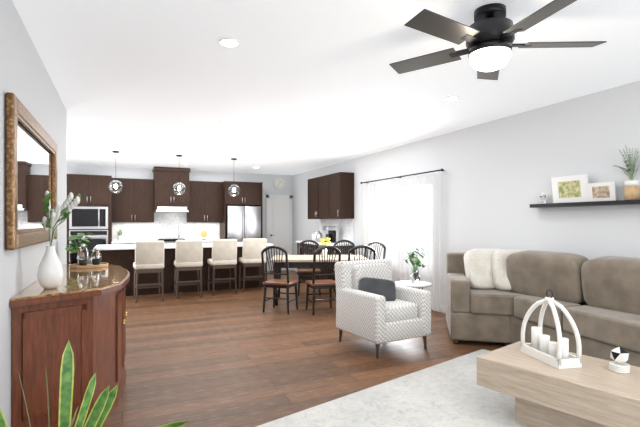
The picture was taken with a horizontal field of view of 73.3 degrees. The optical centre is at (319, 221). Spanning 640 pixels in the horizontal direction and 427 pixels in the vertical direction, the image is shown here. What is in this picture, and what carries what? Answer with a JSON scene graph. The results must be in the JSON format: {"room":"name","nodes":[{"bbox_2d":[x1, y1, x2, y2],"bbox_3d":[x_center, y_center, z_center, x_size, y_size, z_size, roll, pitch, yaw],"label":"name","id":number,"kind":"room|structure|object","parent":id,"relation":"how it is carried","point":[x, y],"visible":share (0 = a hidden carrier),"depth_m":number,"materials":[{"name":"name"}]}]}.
{"room":"living room","nodes":[
{"label":"living room","id":0,"kind":"room"},
{"bbox_2d":[0,0,66,426],"bbox_3d":[-1.480,0.020,1.603,0.150,2.700,7.650,0,0,-25],"label":"wall","id":1,"kind":"structure","parent":0,"point":[25,79],"depth_m":2.74,"materials":[{"name":"paint"}]},
{"bbox_2d":[5,92,56,249],"bbox_3d":[-2.115,-0.285,3.221,0.045,0.890,1.780,0,0,-25],"label":"wall mirror","id":2,"kind":"object","parent":1,"relation":"attached to","point":[30,161],"visible":0.83,"depth_m":2.82,"materials":[{"name":"mirror glass"},{"name":"carved wood"}]},
{"bbox_2d":[67,164,292,270],"bbox_3d":[-3.649,0.020,10.996,6.560,2.700,0.150,0,0,-25],"label":"wall","id":3,"kind":"structure","parent":0,"point":[269,188],"depth_m":11.30,"materials":[{"name":"paint"}]},
{"bbox_2d":[111,179,154,222],"bbox_3d":[-4.489,-0.510,10.335,0.920,1.039,0.337,0,0,-25],"label":"upper cabinet","id":4,"kind":"object","parent":3,"relation":"attached to","point":[135,203],"depth_m":10.19,"materials":[{"name":"brown wood"}]},
{"bbox_2d":[152,167,190,210],"bbox_3d":[-3.668,-0.787,10.607,0.800,1.055,0.530,0,0,-25],"label":"upper cabinet","id":5,"kind":"object","parent":3,"relation":"attached to","point":[156,208],"depth_m":10.37,"materials":[{"name":"brown wood"}]},
{"bbox_2d":[187,181,222,222],"bbox_3d":[-2.963,-0.510,11.037,0.840,1.039,0.337,0,0,-25],"label":"upper cabinet","id":6,"kind":"object","parent":3,"relation":"attached to","point":[206,196],"depth_m":10.89,"materials":[{"name":"brown wood"}]},
{"bbox_2d":[223,181,262,206],"bbox_3d":[-2.089,-0.735,11.279,0.910,0.589,0.627,0,0,-25],"label":"upper cabinet","id":7,"kind":"object","parent":3,"relation":"attached to","point":[251,194],"depth_m":11.01,"materials":[{"name":"brown wood"}]},
{"bbox_2d":[266,195,291,271],"bbox_3d":[-1.127,0.310,12.036,0.770,2.120,0.067,0,0,-25],"label":"door","id":8,"kind":"structure","parent":3,"relation":"attached to","point":[279,220],"depth_m":12.05,"materials":[{"name":"white wood"}]},
{"bbox_2d":[273,176,285,189],"bbox_3d":[-1.136,-1.090,12.043,0.370,0.370,0.044,0,0,-25],"label":"wall clock","id":9,"kind":"object","parent":3,"relation":"attached to","point":[279,182],"visible":1,"depth_m":12.03,"materials":[{"name":"white wood"}]},
{"bbox_2d":[102,270,510,426],"bbox_3d":[-0.961,1.420,4.973,6.710,0.100,13.340,0,0,-25],"label":"floor","id":10,"kind":"structure","parent":0,"point":[226,358],"depth_m":4.38,"materials":[{"name":"brown wood"}]},
{"bbox_2d":[10,264,129,426],"bbox_3d":[-1.997,0.910,3.704,0.655,0.920,2.330,0,0,-25],"label":"sideboard","id":11,"kind":"object","parent":10,"relation":"on","point":[83,312],"visible":0.94,"depth_m":2.82,"materials":[{"name":"brown wood"}]},
{"bbox_2d":[37,191,80,288],"bbox_3d":[-1.779,0.118,2.943,0.264,0.662,0.261,0,0,-25],"label":"arrangement","id":12,"kind":"object","parent":11,"relation":"on","point":[50,274],"visible":1,"depth_m":2.87,"materials":[{"name":"white ceramic"}]},
{"bbox_2d":[64,232,105,263],"bbox_3d":[-2.446,0.280,4.455,0.415,0.339,0.397,0,0,-25],"label":"pothos plant","id":13,"kind":"object","parent":11,"relation":"on","point":[73,256],"visible":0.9,"depth_m":4.41,"materials":[{"name":"green plant"}]},
{"bbox_2d":[69,244,107,268],"bbox_3d":[-2.312,0.332,4.308,0.350,0.234,0.350,0,0,-25],"label":"tray","id":14,"kind":"object","parent":11,"relation":"on","point":[83,259],"visible":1,"depth_m":4.22,"materials":[{"name":"brown wood"}]},
{"bbox_2d":[67,174,110,263],"bbox_3d":[-5.252,0.160,9.814,0.900,2.420,0.646,0,0,-25],"label":"tall cabinet","id":15,"kind":"object","parent":10,"relation":"on","point":[92,214],"depth_m":9.54,"materials":[{"name":"brown wood"}]},
{"bbox_2d":[111,239,154,242],"bbox_3d":[-4.417,0.470,10.202,0.940,0.040,0.640,0,0,-25],"label":"countertop","id":16,"kind":"structure","parent":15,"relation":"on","point":[112,240],"depth_m":10.38,"materials":[{"name":"white stone"}]},
{"bbox_2d":[117,229,122,240],"bbox_3d":[-4.695,0.293,10.106,0.156,0.310,0.180,0,0,-25],"label":"potted plant","id":17,"kind":"object","parent":16,"relation":"on","point":[119,236],"visible":1,"depth_m":10.07,"materials":[{"name":"white ceramic"}]},
{"bbox_2d":[155,239,174,242],"bbox_3d":[-3.641,0.450,10.548,0.730,0.039,0.600,0,0,-25],"label":"countertop","id":18,"kind":"structure","parent":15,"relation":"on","point":[165,240],"depth_m":10.28,"materials":[{"name":"white stone"}]},
{"bbox_2d":[191,239,212,242],"bbox_3d":[-2.909,0.470,10.895,0.860,0.040,0.640,0,0,-25],"label":"countertop","id":19,"kind":"structure","parent":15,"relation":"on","point":[207,240],"depth_m":10.65,"materials":[{"name":"white stone"}]},
{"bbox_2d":[200,231,206,239],"bbox_3d":[-2.959,0.336,10.956,0.170,0.225,0.060,0,0,-25],"label":"decor","id":20,"kind":"object","parent":19,"relation":"on","point":[203,233],"visible":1,"depth_m":10.94,"materials":[{"name":"yellow"}]},
{"bbox_2d":[0,340,189,426],"bbox_3d":[-0.963,0.930,1.722,0.873,0.880,0.550,0,0,-25],"label":"floor plant","id":21,"kind":"object","parent":10,"relation":"on","point":[101,409],"visible":1,"depth_m":1.76,"materials":[{"name":"green plant"}]},
{"bbox_2d":[133,241,164,302],"bbox_3d":[-3.000,0.845,7.529,0.470,1.050,0.482,0,0,-28],"label":"counter stool","id":22,"kind":"object","parent":10,"relation":"on","point":[149,256],"visible":1,"depth_m":7.35,"materials":[{"name":"fabric"}]},
{"bbox_2d":[98,246,266,295],"bbox_3d":[-2.721,0.929,8.739,3.176,0.880,0.808,0,0,-25],"label":"kitchen island","id":23,"kind":"object","parent":10,"relation":"on","point":[123,255],"depth_m":8.26,"materials":[{"name":"brown wood"}]},
{"bbox_2d":[94,242,272,249],"bbox_3d":[-2.668,0.470,8.624,3.260,0.040,1.140,0,0,-25],"label":"island countertop","id":24,"kind":"structure","parent":23,"relation":"on","point":[169,246],"depth_m":7.93,"materials":[{"name":"white stone"}]},
{"bbox_2d":[174,240,202,298],"bbox_3d":[-2.417,0.845,7.886,0.470,1.050,0.482,0,0,-23],"label":"counter stool","id":25,"kind":"object","parent":10,"relation":"on","point":[188,255],"visible":1,"depth_m":7.69,"materials":[{"name":"fabric"}]},
{"bbox_2d":[207,239,236,295],"bbox_3d":[-1.872,0.845,8.235,0.470,1.050,0.482,0,0,-27],"label":"counter stool","id":26,"kind":"object","parent":10,"relation":"on","point":[224,253],"visible":1,"depth_m":8.05,"materials":[{"name":"fabric"}]},
{"bbox_2d":[226,206,260,241],"bbox_3d":[-2.046,0.482,11.185,0.860,1.775,0.786,0,0,-25],"label":"refrigerator","id":27,"kind":"object","parent":10,"relation":"on","point":[243,222],"visible":0.38,"depth_m":10.85,"materials":[{"name":"silver metal"}]},
{"bbox_2d":[239,238,266,292],"bbox_3d":[-1.347,0.845,8.576,0.470,1.050,0.482,0,0,-22],"label":"counter stool","id":28,"kind":"object","parent":10,"relation":"on","point":[253,248],"visible":0.98,"depth_m":8.38,"materials":[{"name":"fabric"}]},
{"bbox_2d":[261,245,298,313],"bbox_3d":[-0.618,0.860,6.608,0.440,1.023,0.499,0,0,17],"label":"dining chair","id":29,"kind":"object","parent":10,"relation":"on","point":[287,283],"visible":1,"depth_m":6.46,"materials":[{"name":"black paint"}]},
{"bbox_2d":[297,244,315,279],"bbox_3d":[-0.023,0.930,9.862,0.607,0.880,1.182,0,0,-25],"label":"base cabinet","id":30,"kind":"object","parent":10,"relation":"on","point":[304,277],"depth_m":9.81,"materials":[{"name":"brown wood"}]},
{"bbox_2d":[297,240,320,295],"bbox_3d":[-0.212,0.860,8.244,0.440,1.023,0.499,0,0,-3],"label":"dining chair","id":31,"kind":"object","parent":10,"relation":"on","point":[300,272],"visible":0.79,"depth_m":8.24,"materials":[{"name":"black paint"}]},
{"bbox_2d":[271,255,368,305],"bbox_3d":[-0.025,0.989,7.473,1.600,0.762,0.950,0,0,-3],"label":"dining table","id":32,"kind":"object","parent":10,"relation":"on","point":[300,261],"visible":0.33,"depth_m":7.07,"materials":[{"name":"brown wood"}]},
{"bbox_2d":[319,238,330,256],"bbox_3d":[0.086,0.440,7.487,0.237,0.334,0.244,0,0,-25],"label":"centrepiece","id":33,"kind":"object","parent":32,"relation":"on","point":[325,243],"visible":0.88,"depth_m":7.45,"materials":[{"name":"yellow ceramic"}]},
{"bbox_2d":[305,246,340,314],"bbox_3d":[0.048,0.860,6.538,0.440,1.023,0.499,0,0,-17],"label":"dining chair","id":34,"kind":"object","parent":10,"relation":"on","point":[314,284],"visible":0.79,"depth_m":6.37,"materials":[{"name":"black paint"}]},
{"bbox_2d":[316,244,352,279],"bbox_3d":[0.307,0.930,9.144,0.607,0.880,0.618,0,0,-25],"label":"base cabinet","id":35,"kind":"object","parent":10,"relation":"on","point":[323,277],"depth_m":8.87,"materials":[{"name":"brown wood"}]},
{"bbox_2d":[296,240,338,245],"bbox_3d":[0.068,0.470,9.624,0.640,0.040,1.690,0,0,-25],"label":"countertop","id":36,"kind":"structure","parent":35,"relation":"on","point":[297,242],"depth_m":9.51,"materials":[{"name":"white stone"}]},
{"bbox_2d":[313,231,319,240],"bbox_3d":[-0.065,0.329,10.097,0.124,0.240,0.124,0,0,-37],"label":"canister set","id":37,"kind":"object","parent":36,"relation":"on","point":[314,236],"depth_m":10.05,"materials":[{"name":"white ceramic"}]},
{"bbox_2d":[316,232,322,241],"bbox_3d":[-0.019,0.336,9.877,0.170,0.225,0.232,0,0,-25],"label":"kettle","id":38,"kind":"object","parent":36,"relation":"on","point":[319,235],"visible":0.88,"depth_m":9.79,"materials":[{"name":"silver metal"}]},
{"bbox_2d":[323,226,336,242],"bbox_3d":[0.207,0.271,9.396,0.230,0.355,0.260,0,0,-25],"label":"coffee maker","id":39,"kind":"object","parent":36,"relation":"on","point":[331,234],"visible":0.88,"depth_m":9.32,"materials":[{"name":"black metal"}]},
{"bbox_2d":[333,240,354,294],"bbox_3d":[0.488,0.860,8.277,0.440,1.023,0.499,0,0,-3],"label":"dining chair","id":40,"kind":"object","parent":10,"relation":"on","point":[344,241],"visible":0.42,"depth_m":8.48,"materials":[{"name":"black paint"}]},
{"bbox_2d":[348,245,375,260],"bbox_3d":[0.630,0.860,6.745,0.440,1.023,0.499,0,0,-3],"label":"dining chair","id":41,"kind":"object","parent":10,"relation":"on","point":[362,247],"visible":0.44,"depth_m":6.52,"materials":[{"name":"black paint"}]},
{"bbox_2d":[365,241,385,259],"bbox_3d":[0.859,0.860,7.562,0.440,1.023,0.499,0,0,42],"label":"dining chair","id":42,"kind":"object","parent":10,"relation":"on","point":[380,244],"visible":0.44,"depth_m":7.68,"materials":[{"name":"black paint"}]},
{"bbox_2d":[335,259,430,358],"bbox_3d":[0.676,0.909,4.796,0.750,0.924,0.840,0,0,-30],"label":"accent armchair","id":43,"kind":"object","parent":10,"relation":"on","point":[376,305],"visible":1,"depth_m":4.60,"materials":[{"name":"white fabric"}]},
{"bbox_2d":[256,349,527,426],"bbox_3d":[1.426,1.364,2.356,3.300,0.012,3.100,0,0,-39],"label":"rug","id":44,"kind":"object","parent":10,"relation":"on","point":[450,393],"visible":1,"depth_m":3.18,"materials":[{"name":"carpet"}]},
{"bbox_2d":[477,341,639,426],"bbox_3d":[1.778,1.147,2.645,0.620,0.420,1.420,0,0,-39],"label":"coffee table","id":45,"kind":"object","parent":44,"relation":"on","point":[594,392],"visible":0.98,"depth_m":2.66,"materials":[{"name":"brown wood"}]},
{"bbox_2d":[520,289,581,368],"bbox_3d":[1.567,0.698,2.937,0.176,0.476,0.387,0,0,-11],"label":"candle lantern","id":46,"kind":"object","parent":45,"relation":"on","point":[541,346],"visible":1,"depth_m":2.87,"materials":[{"name":"white wood"}]},
{"bbox_2d":[609,347,629,373],"bbox_3d":[1.883,0.860,2.704,0.110,0.151,0.110,0,0,-25],"label":"orb","id":47,"kind":"object","parent":45,"relation":"on","point":[619,356],"visible":0.98,"depth_m":2.67,"materials":[{"name":"white ceramic"}]},
{"bbox_2d":[395,281,431,289],"bbox_3d":[1.179,1.070,5.429,0.450,0.600,0.450,0,0,-25],"label":"side table","id":48,"kind":"object","parent":10,"relation":"on","point":[422,284],"visible":0.38,"depth_m":5.30,"materials":[{"name":"white wood"}]},
{"bbox_2d":[403,248,426,283],"bbox_3d":[1.216,0.549,5.449,0.299,0.441,0.267,0,0,-25],"label":"potted plant","id":49,"kind":"object","parent":48,"relation":"on","point":[415,276],"visible":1,"depth_m":5.39,"materials":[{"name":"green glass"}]},
{"bbox_2d":[446,249,639,366],"bbox_3d":[2.681,0.843,3.349,1.126,1.054,5.243,0,0,-25],"label":"sectional sofa","id":50,"kind":"object","parent":10,"relation":"on","point":[493,295],"visible":0.9,"depth_m":4.36,"materials":[{"name":"brown fabric"}]},
{"bbox_2d":[12,0,639,174],"bbox_3d":[-0.961,-1.380,4.973,6.710,0.100,13.340,0,0,-25],"label":"ceiling","id":51,"kind":"structure","parent":0,"point":[148,83],"depth_m":3.90,"materials":[{"name":"paint"}]},
{"bbox_2d":[108,151,123,193],"bbox_3d":[-3.840,-0.932,8.085,0.274,0.796,0.251,0,0,-25],"label":"pendant light","id":52,"kind":"object","parent":51,"relation":"hanging from","point":[115,185],"visible":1,"depth_m":8.06,"materials":[{"name":"black metal"}]},
{"bbox_2d":[172,155,185,194],"bbox_3d":[-2.804,-0.932,8.562,0.272,0.797,0.264,0,0,-25],"label":"pendant light","id":53,"kind":"object","parent":51,"relation":"hanging from","point":[178,187],"visible":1,"depth_m":8.53,"materials":[{"name":"black metal"}]},
{"bbox_2d":[219,38,239,46],"bbox_3d":[-0.671,-1.323,3.181,0.148,0.013,0.148,0,0,-34],"label":"recessed light","id":54,"kind":"object","parent":51,"relation":"in","point":[228,42],"depth_m":3.16,"materials":[{"name":"white plastic"}]},
{"bbox_2d":[228,158,239,195],"bbox_3d":[-1.805,-0.932,9.021,0.251,0.796,0.258,0,0,-25],"label":"pendant light","id":55,"kind":"object","parent":51,"relation":"hanging from","point":[232,189],"visible":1,"depth_m":8.99,"materials":[{"name":"black metal"}]},
{"bbox_2d":[444,96,458,100],"bbox_3d":[1.412,-1.323,4.612,0.148,0.013,0.148,0,0,-34],"label":"recessed light","id":56,"kind":"object","parent":51,"relation":"in","point":[450,98],"depth_m":4.59,"materials":[{"name":"white plastic"}]},
{"bbox_2d":[389,0,606,79],"bbox_3d":[1.058,-1.143,2.675,1.314,0.371,1.312,0,0,-25],"label":"ceiling fan","id":57,"kind":"object","parent":51,"relation":"hanging from","point":[488,36],"visible":1,"depth_m":2.60,"materials":[{"name":"black metal"}]},
{"bbox_2d":[293,80,639,305],"bbox_3d":[2.019,0.020,6.344,0.150,2.700,13.040,0,0,-25],"label":"wall","id":58,"kind":"structure","parent":0,"point":[496,175],"depth_m":5.20,"materials":[{"name":"paint"}]},
{"bbox_2d":[308,176,327,219],"bbox_3d":[0.100,-0.550,9.918,0.337,0.960,1.182,0,0,-25],"label":"upper cabinet","id":59,"kind":"object","parent":58,"relation":"attached to","point":[318,186],"depth_m":9.82,"materials":[{"name":"brown wood"}]},
{"bbox_2d":[328,172,353,219],"bbox_3d":[0.430,-0.550,9.200,0.337,0.960,0.618,0,0,-25],"label":"upper cabinet","id":60,"kind":"object","parent":58,"relation":"attached to","point":[330,199],"depth_m":8.95,"materials":[{"name":"brown wood"}]},
{"bbox_2d":[360,168,444,183],"bbox_3d":[1.352,-0.770,7.446,0.131,0.044,2.404,0,0,-25],"label":"curtain rod","id":61,"kind":"object","parent":58,"relation":"hanging from","point":[442,169],"depth_m":7.04,"materials":[{"name":"grey metal"}]},
{"bbox_2d":[362,180,391,270],"bbox_3d":[1.073,0.300,7.945,0.073,2.080,1.100,0,0,-25],"label":"sheer curtain","id":62,"kind":"object","parent":61,"relation":"hanging from","point":[376,196],"depth_m":7.94,"materials":[{"name":"white fabric"}]},
{"bbox_2d":[392,172,439,311],"bbox_3d":[1.549,0.300,6.909,0.073,2.080,1.100,0,0,-25],"label":"sheer curtain","id":63,"kind":"object","parent":61,"relation":"hanging from","point":[400,217],"depth_m":6.90,"materials":[{"name":"white fabric"}]},
{"bbox_2d":[438,305,445,313],"bbox_3d":[2.705,1.315,4.656,0.015,0.110,9.400,0,0,-25],"label":"baseboard","id":64,"kind":"structure","parent":58,"relation":"attached to","point":[442,308],"depth_m":6.49,"materials":[{"name":"white"}]},
{"bbox_2d":[530,199,639,207],"bbox_3d":[2.806,-0.185,4.290,0.133,0.040,1.550,0,0,-25],"label":"wall shelf","id":65,"kind":"object","parent":58,"relation":"attached to","point":[605,203],"visible":1,"depth_m":4.34,"materials":[{"name":"black metal"}]},
{"bbox_2d":[540,192,545,203],"bbox_3d":[2.530,-0.271,4.884,0.064,0.130,0.064,0,0,-25],"label":"lantern","id":66,"kind":"object","parent":65,"relation":"on","point":[542,198],"visible":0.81,"depth_m":4.86,"materials":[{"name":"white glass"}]},
{"bbox_2d":[551,174,588,202],"bbox_3d":[2.670,-0.350,4.596,0.022,0.290,0.400,-8,3,-25],"label":"picture frame","id":67,"kind":"object","parent":65,"relation":"on","point":[569,189],"visible":0.82,"depth_m":4.58,"materials":[{"name":"white wood"}]},
{"bbox_2d":[587,181,616,201],"bbox_3d":[2.813,-0.300,4.299,0.022,0.190,0.270,-8,3,-25],"label":"picture frame","id":68,"kind":"object","parent":65,"relation":"on","point":[603,191],"visible":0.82,"depth_m":4.28,"materials":[{"name":"white wood"}]},
{"bbox_2d":[612,145,639,199],"bbox_3d":[2.895,-0.461,4.032,0.196,0.510,0.352,0,0,-25],"label":"potted plant","id":69,"kind":"object","parent":65,"relation":"on","point":[631,189],"visible":0.96,"depth_m":4.00,"materials":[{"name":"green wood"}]}
]}

